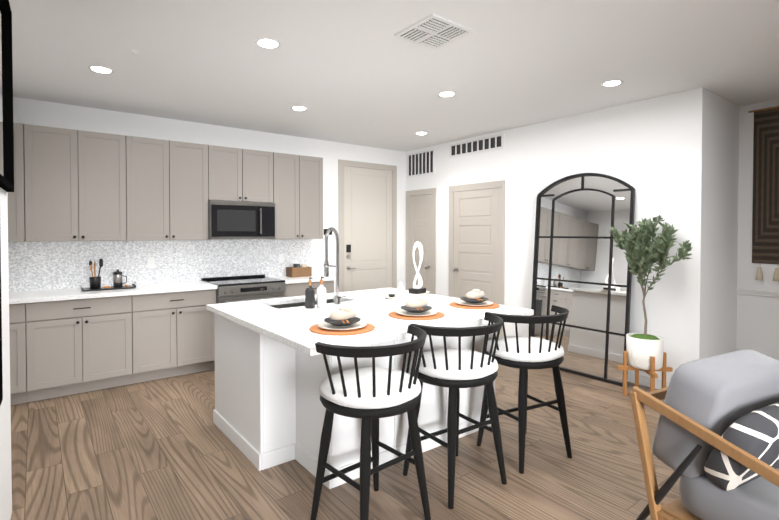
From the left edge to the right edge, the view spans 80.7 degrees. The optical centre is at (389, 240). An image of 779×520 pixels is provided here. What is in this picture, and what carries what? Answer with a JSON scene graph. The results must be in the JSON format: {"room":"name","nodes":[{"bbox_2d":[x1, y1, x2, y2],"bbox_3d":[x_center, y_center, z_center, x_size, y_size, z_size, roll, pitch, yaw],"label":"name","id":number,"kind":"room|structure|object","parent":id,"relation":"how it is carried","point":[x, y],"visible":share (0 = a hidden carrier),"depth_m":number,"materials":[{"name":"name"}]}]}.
{"room":"kitchen","nodes":[
{"label":"kitchen","id":0,"kind":"room"},
{"bbox_2d":[0,187,11,519],"bbox_3d":[-0.093,0.108,-0.404,0.428,2.740,6.750,-1,1,-38],"label":"wall","id":1,"kind":"structure","parent":0,"point":[5,469],"depth_m":2.23,"materials":[{"name":"paint"}]},
{"bbox_2d":[0,0,13,404],"bbox_3d":[-1.444,-0.257,1.646,0.105,1.800,1.760,-1,1,-38],"label":"mirrors","id":2,"kind":"object","parent":1,"relation":"attached to","point":[6,134],"visible":1,"depth_m":2.25,"materials":[{"name":"black"}]},
{"bbox_2d":[13,97,405,292],"bbox_3d":[-1.913,0.004,5.616,5.600,2.740,0.100,-1,1,-38],"label":"wall","id":3,"kind":"structure","parent":0,"point":[57,115],"depth_m":5.71,"materials":[{"name":"paint"}]},
{"bbox_2d":[7,123,24,241],"bbox_3d":[-3.627,-0.513,3.991,0.707,1.050,0.355,-1,1,-38],"label":"upper cabinet","id":4,"kind":"object","parent":3,"relation":"attached to","point":[16,215],"visible":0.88,"depth_m":4.06,"materials":[{"name":"grey wood"}]},
{"bbox_2d":[24,124,125,241],"bbox_3d":[-3.032,-0.521,4.452,0.795,1.050,0.355,-1,1,-38],"label":"upper cabinet","id":5,"kind":"object","parent":3,"relation":"attached to","point":[75,184],"visible":1,"depth_m":4.31,"materials":[{"name":"grey wood"}]},
{"bbox_2d":[147,258,154,267],"bbox_3d":[-2.603,0.245,5.010,0.070,0.114,0.004,-1,1,-38],"label":"switch plate","id":6,"kind":"object","parent":3,"relation":"attached to","point":[150,262],"depth_m":5.01,"materials":[{"name":"white plastic"}]},
{"bbox_2d":[8,239,311,291],"bbox_3d":[-2.535,0.231,5.070,3.738,0.475,0.008,-1,1,-38],"label":"backsplash","id":7,"kind":"structure","parent":3,"relation":"attached to","point":[44,265],"depth_m":4.98,"materials":[{"name":"tile"}]},
{"bbox_2d":[125,136,207,240],"bbox_3d":[-2.404,-0.529,4.938,0.793,1.050,0.355,-1,1,-38],"label":"upper cabinet","id":8,"kind":"object","parent":3,"relation":"attached to","point":[166,189],"visible":0.98,"depth_m":4.80,"materials":[{"name":"grey wood"}]},
{"bbox_2d":[208,145,272,202],"bbox_3d":[-1.789,-0.758,5.410,0.760,0.610,0.355,-1,1,-38],"label":"upper cabinet","id":9,"kind":"object","parent":3,"relation":"attached to","point":[240,175],"visible":0.96,"depth_m":5.27,"materials":[{"name":"grey wood"}]},
{"bbox_2d":[208,200,274,239],"bbox_3d":[-1.764,-0.232,5.386,0.756,0.430,0.438,-1,1,-38],"label":"microwave","id":10,"kind":"object","parent":9,"relation":"attached to","point":[238,220],"visible":0.94,"depth_m":5.22,"materials":[{"name":"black metal"}]},
{"bbox_2d":[279,254,283,262],"bbox_3d":[-1.401,0.229,5.940,0.070,0.114,0.004,-1,1,-38],"label":"switch plate","id":11,"kind":"object","parent":3,"relation":"attached to","point":[281,256],"depth_m":5.94,"materials":[{"name":"white plastic"}]},
{"bbox_2d":[273,152,322,238],"bbox_3d":[-1.219,-0.545,5.855,0.679,1.050,0.355,-1,1,-38],"label":"upper cabinet","id":12,"kind":"object","parent":3,"relation":"attached to","point":[298,190],"visible":0.96,"depth_m":5.72,"materials":[{"name":"grey wood"}]},
{"bbox_2d":[328,246,332,253],"bbox_3d":[-0.820,0.130,6.397,0.080,0.120,0.005,-1,1,-38],"label":"switch plate","id":13,"kind":"object","parent":3,"relation":"attached to","point":[330,248],"depth_m":6.39,"materials":[{"name":"white plastic"}]},
{"bbox_2d":[338,159,396,291],"bbox_3d":[-0.290,0.104,6.772,1.040,2.500,0.063,-1,1,-38],"label":"door","id":14,"kind":"structure","parent":3,"relation":"attached to","point":[367,205],"depth_m":6.76,"materials":[{"name":"beige wood"}]},
{"bbox_2d":[11,364,680,519],"bbox_3d":[1.298,1.482,2.311,7.000,0.100,9.700,-1,1,-38],"label":"floor","id":15,"kind":"structure","parent":0,"point":[163,449],"depth_m":2.87,"materials":[{"name":"brown wood"}]},
{"bbox_2d":[9,303,26,404],"bbox_3d":[-3.542,0.966,3.907,0.707,0.875,0.632,-1,1,-38],"label":"base cabinet","id":16,"kind":"object","parent":15,"relation":"on","point":[18,368],"visible":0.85,"depth_m":3.87,"materials":[{"name":"grey wood"}]},
{"bbox_2d":[26,295,131,401],"bbox_3d":[-2.948,0.958,4.368,0.795,0.875,0.632,-1,1,-38],"label":"base cabinet","id":17,"kind":"object","parent":15,"relation":"on","point":[76,346],"visible":0.98,"depth_m":4.13,"materials":[{"name":"grey wood"}]},
{"bbox_2d":[9,274,335,303],"bbox_3d":[-2.335,0.492,4.832,3.758,0.039,0.634,-1,1,-38],"label":"countertop","id":18,"kind":"structure","parent":17,"relation":"on","point":[20,297],"depth_m":4.41,"materials":[{"name":"white stone"}]},
{"bbox_2d":[79,259,136,291],"bbox_3d":[-2.766,0.326,4.519,0.478,0.301,0.200,-1,1,-38],"label":"tray","id":19,"kind":"object","parent":18,"relation":"on","point":[95,282],"visible":1,"depth_m":4.49,"materials":[{"name":"grey metal"}]},
{"bbox_2d":[286,264,311,277],"bbox_3d":[-1.148,0.374,5.811,0.270,0.160,0.170,-1,1,-38],"label":"wicker basket","id":20,"kind":"object","parent":18,"relation":"on","point":[299,270],"visible":1,"depth_m":5.75,"materials":[{"name":"brown"}]},
{"bbox_2d":[131,289,215,383],"bbox_3d":[-2.320,0.950,4.853,0.790,0.875,0.632,-1,1,-38],"label":"base cabinet","id":21,"kind":"object","parent":15,"relation":"on","point":[172,334],"visible":0.9,"depth_m":4.61,"materials":[{"name":"grey wood"}]},
{"bbox_2d":[201,274,285,303],"bbox_3d":[-1.679,0.907,5.299,0.758,0.945,0.689,-1,1,-38],"label":"range","id":22,"kind":"object","parent":15,"relation":"on","point":[244,288],"visible":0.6,"depth_m":5.10,"materials":[{"name":"silver metal"}]},
{"bbox_2d":[284,281,333,296],"bbox_3d":[-1.133,0.934,5.772,0.675,0.875,0.632,-1,1,-38],"label":"base cabinet","id":23,"kind":"object","parent":15,"relation":"on","point":[295,289],"visible":0.06,"depth_m":5.48,"materials":[{"name":"grey wood"}]},
{"bbox_2d":[211,299,494,488],"bbox_3d":[-0.272,0.972,3.546,1.728,0.876,1.378,-1,1,-38],"label":"kitchen island","id":24,"kind":"object","parent":15,"relation":"on","point":[269,410],"depth_m":2.94,"materials":[{"name":"white"}]},
{"bbox_2d":[206,300,373,354],"bbox_3d":[-0.755,0.525,2.986,0.360,0.039,1.690,-1,1,-38],"label":"island countertop","id":25,"kind":"structure","parent":24,"relation":"on","point":[262,318],"depth_m":2.90,"materials":[{"name":"white stone"}]},
{"bbox_2d":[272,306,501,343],"bbox_3d":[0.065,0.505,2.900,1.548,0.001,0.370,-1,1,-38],"label":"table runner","id":26,"kind":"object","parent":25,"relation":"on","point":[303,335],"visible":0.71,"depth_m":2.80,"materials":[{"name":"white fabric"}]},
{"bbox_2d":[309,307,374,334],"bbox_3d":[-0.273,0.446,2.656,0.380,0.125,0.380,-1,1,-38],"label":"place setting","id":27,"kind":"object","parent":26,"relation":"on","point":[343,321],"visible":1,"depth_m":2.60,"materials":[{"name":"white ceramic"}]},
{"bbox_2d":[388,297,444,319],"bbox_3d":[0.180,0.439,3.083,0.380,0.125,0.380,-1,1,-38],"label":"place setting","id":28,"kind":"object","parent":26,"relation":"on","point":[416,308],"visible":1,"depth_m":3.03,"materials":[{"name":"orange fabric"}]},
{"bbox_2d":[254,295,461,342],"bbox_3d":[-0.336,0.519,3.311,0.700,0.039,1.690,-1,1,-38],"label":"island countertop","id":29,"kind":"structure","parent":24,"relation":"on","point":[365,310],"depth_m":3.19,"materials":[{"name":"white stone"}]},
{"bbox_2d":[305,277,317,307],"bbox_3d":[-0.587,0.383,3.387,0.071,0.226,0.071,1,1,40],"label":"soap bottle","id":30,"kind":"object","parent":29,"relation":"on","point":[310,296],"depth_m":3.36,"materials":[{"name":"grey glass"}]},
{"bbox_2d":[318,276,325,306],"bbox_3d":[-0.509,0.382,3.434,0.071,0.226,0.071,1,1,40],"label":"soap bottle","id":31,"kind":"object","parent":29,"relation":"on","point":[321,290],"depth_m":3.40,"materials":[{"name":"white plastic"}]},
{"bbox_2d":[326,288,533,326],"bbox_3d":[0.233,0.511,3.752,0.740,0.039,1.690,-1,1,-38],"label":"island countertop","id":32,"kind":"structure","parent":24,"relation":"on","point":[374,295],"depth_m":3.65,"materials":[{"name":"white stone"}]},
{"bbox_2d":[384,241,429,298],"bbox_3d":[0.161,0.247,4.052,0.568,0.475,0.267,-1,1,-38],"label":"sculpture","id":33,"kind":"object","parent":32,"relation":"on","point":[415,291],"visible":1,"depth_m":4.12,"materials":[{"name":"white ceramic"}]},
{"bbox_2d":[449,289,499,308],"bbox_3d":[0.646,0.432,3.495,0.380,0.125,0.380,-1,1,-38],"label":"place setting","id":34,"kind":"object","parent":32,"relation":"on","point":[474,299],"visible":1,"depth_m":3.44,"materials":[{"name":"orange fabric"}]},
{"bbox_2d":[310,325,430,519],"bbox_3d":[-0.092,0.952,2.314,0.622,0.964,0.531,-1,1,-38],"label":"stool","id":35,"kind":"object","parent":15,"relation":"on","point":[371,396],"visible":1,"depth_m":2.17,"materials":[{"name":"black wood"}]},
{"bbox_2d":[403,313,506,508],"bbox_3d":[0.390,0.945,2.725,0.623,0.964,0.531,-1,1,-38],"label":"stool","id":36,"kind":"object","parent":15,"relation":"on","point":[453,370],"visible":1,"depth_m":2.54,"materials":[{"name":"black wood"}]},
{"bbox_2d":[477,305,571,473],"bbox_3d":[0.906,0.938,3.074,0.617,0.964,0.532,-1,1,-38],"label":"stool","id":37,"kind":"object","parent":15,"relation":"on","point":[523,354],"visible":0.79,"depth_m":2.89,"materials":[{"name":"black wood"}]},
{"bbox_2d":[531,173,635,386],"bbox_3d":[1.981,0.340,4.818,0.184,2.096,1.080,-1,1,-38],"label":"arched mirror","id":38,"kind":"object","parent":15,"relation":"on","point":[582,273],"visible":0.94,"depth_m":4.75,"materials":[{"name":"black metal"}]},
{"bbox_2d":[617,351,672,395],"bbox_3d":[2.293,1.200,4.125,0.345,0.400,0.345,-1,1,-38],"label":"plant stand","id":39,"kind":"object","parent":15,"relation":"on","point":[624,367],"visible":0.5,"depth_m":4.09,"materials":[{"name":"brown wood"}]},
{"bbox_2d":[609,215,691,369],"bbox_3d":[2.317,0.443,4.092,0.525,1.375,0.708,-1,1,-38],"label":"tree","id":40,"kind":"object","parent":39,"relation":"in","point":[643,253],"visible":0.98,"depth_m":4.01,"materials":[{"name":"green plant"}]},
{"bbox_2d":[630,349,778,519],"bbox_3d":[1.655,0.990,1.922,0.788,0.905,0.972,-1,1,-28],"label":"armchair","id":41,"kind":"object","parent":15,"relation":"on","point":[715,445],"visible":1,"depth_m":1.91,"materials":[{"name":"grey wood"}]},
{"bbox_2d":[9,0,778,151],"bbox_3d":[1.298,-1.358,2.261,7.000,0.100,9.700,-1,1,-38],"label":"ceiling","id":42,"kind":"structure","parent":0,"point":[346,71],"depth_m":3.38,"materials":[{"name":"paint"}]},
{"bbox_2d":[88,66,113,73],"bbox_3d":[-2.248,-1.328,3.576,0.174,0.006,0.174,0,1,25],"label":"recessed light","id":43,"kind":"object","parent":42,"relation":"in","point":[97,69],"depth_m":3.58,"materials":[{"name":"white"}]},
{"bbox_2d":[255,38,281,48],"bbox_3d":[-0.814,-1.319,3.080,0.174,0.006,0.174,1,1,43],"label":"recessed light","id":44,"kind":"object","parent":42,"relation":"in","point":[266,43],"depth_m":3.07,"materials":[{"name":"white plastic"}]},
{"bbox_2d":[291,106,307,110],"bbox_3d":[-0.923,-1.347,4.690,0.174,0.006,0.174,0,1,25],"label":"recessed light","id":45,"kind":"object","parent":42,"relation":"in","point":[296,108],"depth_m":4.68,"materials":[{"name":"white plastic"}]},
{"bbox_2d":[415,132,427,134],"bbox_3d":[0.409,-1.367,5.860,0.174,0.006,0.174,0,1,25],"label":"recessed light","id":46,"kind":"object","parent":42,"relation":"in","point":[417,133],"depth_m":5.86,"materials":[{"name":"white plastic"}]},
{"bbox_2d":[394,13,474,49],"bbox_3d":[0.282,-1.310,2.905,0.360,0.016,0.360,-1,1,-38],"label":"ceiling vent","id":47,"kind":"object","parent":42,"relation":"in","point":[433,31],"visible":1,"depth_m":2.87,"materials":[{"name":"white metal"}]},
{"bbox_2d":[437,91,456,97],"bbox_3d":[0.527,-1.339,4.206,0.174,0.006,0.174,1,1,43],"label":"recessed light","id":48,"kind":"object","parent":42,"relation":"in","point":[446,94],"depth_m":4.20,"materials":[{"name":"white plastic"}]},
{"bbox_2d":[131,36,778,124],"bbox_3d":[0.198,-1.309,3.353,3.360,0.034,3.709,-1,1,-38],"label":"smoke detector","id":49,"kind":"object","parent":42,"relation":"attached to","point":[135,51],"visible":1,"depth_m":3.19,"materials":[{"name":"white plastic"}]},
{"bbox_2d":[601,80,623,86],"bbox_3d":[1.891,-1.333,3.897,0.174,0.006,0.174,1,1,43],"label":"recessed light","id":50,"kind":"object","parent":42,"relation":"in","point":[611,83],"depth_m":3.89,"materials":[{"name":"white plastic"}]},
{"bbox_2d":[405,90,689,380],"bbox_3d":[1.501,0.003,5.699,0.100,2.740,3.950,-1,1,-38],"label":"wall","id":51,"kind":"structure","parent":0,"point":[641,147],"depth_m":4.74,"materials":[{"name":"paint"}]},
{"bbox_2d":[406,188,435,294],"bbox_3d":[0.442,0.291,6.920,0.086,2.120,0.670,-1,1,-38],"label":"door","id":52,"kind":"structure","parent":51,"relation":"attached to","point":[421,218],"depth_m":6.89,"materials":[{"name":"beige wood"}]},
{"bbox_2d":[407,149,434,177],"bbox_3d":[0.471,-1.159,6.912,0.017,0.360,0.620,-1,1,-38],"label":"air vent","id":53,"kind":"object","parent":51,"relation":"in","point":[421,163],"visible":1,"depth_m":6.89,"materials":[{"name":"white metal"}]},
{"bbox_2d":[449,180,504,336],"bbox_3d":[1.106,0.306,6.062,0.086,2.120,0.960,-1,1,-38],"label":"door","id":54,"kind":"structure","parent":51,"relation":"attached to","point":[476,237],"depth_m":6.03,"materials":[{"name":"beige wood"}]},
{"bbox_2d":[450,133,504,157],"bbox_3d":[1.133,-1.244,6.056,0.017,0.180,0.940,-1,1,-38],"label":"air vent","id":55,"kind":"object","parent":51,"relation":"in","point":[490,143],"visible":1,"depth_m":6.01,"materials":[{"name":"white metal"}]},
{"bbox_2d":[627,372,669,388],"bbox_3d":[2.054,1.336,4.917,0.012,0.100,2.000,-1,1,-38],"label":"baseboard","id":56,"kind":"structure","parent":51,"relation":"attached to","point":[644,380],"depth_m":4.38,"materials":[{"name":"white"}]},
{"bbox_2d":[686,87,739,362],"bbox_3d":[3.136,0.025,4.404,1.100,2.740,0.100,-1,1,-38],"label":"wall","id":57,"kind":"structure","parent":0,"point":[713,183],"depth_m":4.20,"materials":[{"name":"paint"}]},
{"bbox_2d":[736,100,778,359],"bbox_3d":[5.139,0.056,2.635,0.100,2.740,5.150,-1,1,-38],"label":"wall","id":58,"kind":"structure","parent":0,"point":[757,323],"depth_m":4.56,"materials":[{"name":"paint"}]},
{"bbox_2d":[736,288,778,297],"bbox_3d":[5.087,0.546,2.604,0.030,0.060,5.150,-1,1,-38],"label":"trim","id":59,"kind":"structure","parent":58,"relation":"attached to","point":[765,293],"depth_m":4.50,"materials":[{"name":"white wood"}]},
{"bbox_2d":[748,106,778,280],"bbox_3d":[3.853,-0.441,4.148,0.061,1.667,1.010,-1,1,-38],"label":"tapestry","id":60,"kind":"object","parent":58,"relation":"attached to","point":[765,230],"visible":0.94,"depth_m":4.45,"materials":[{"name":"brown fabric"}]}
]}

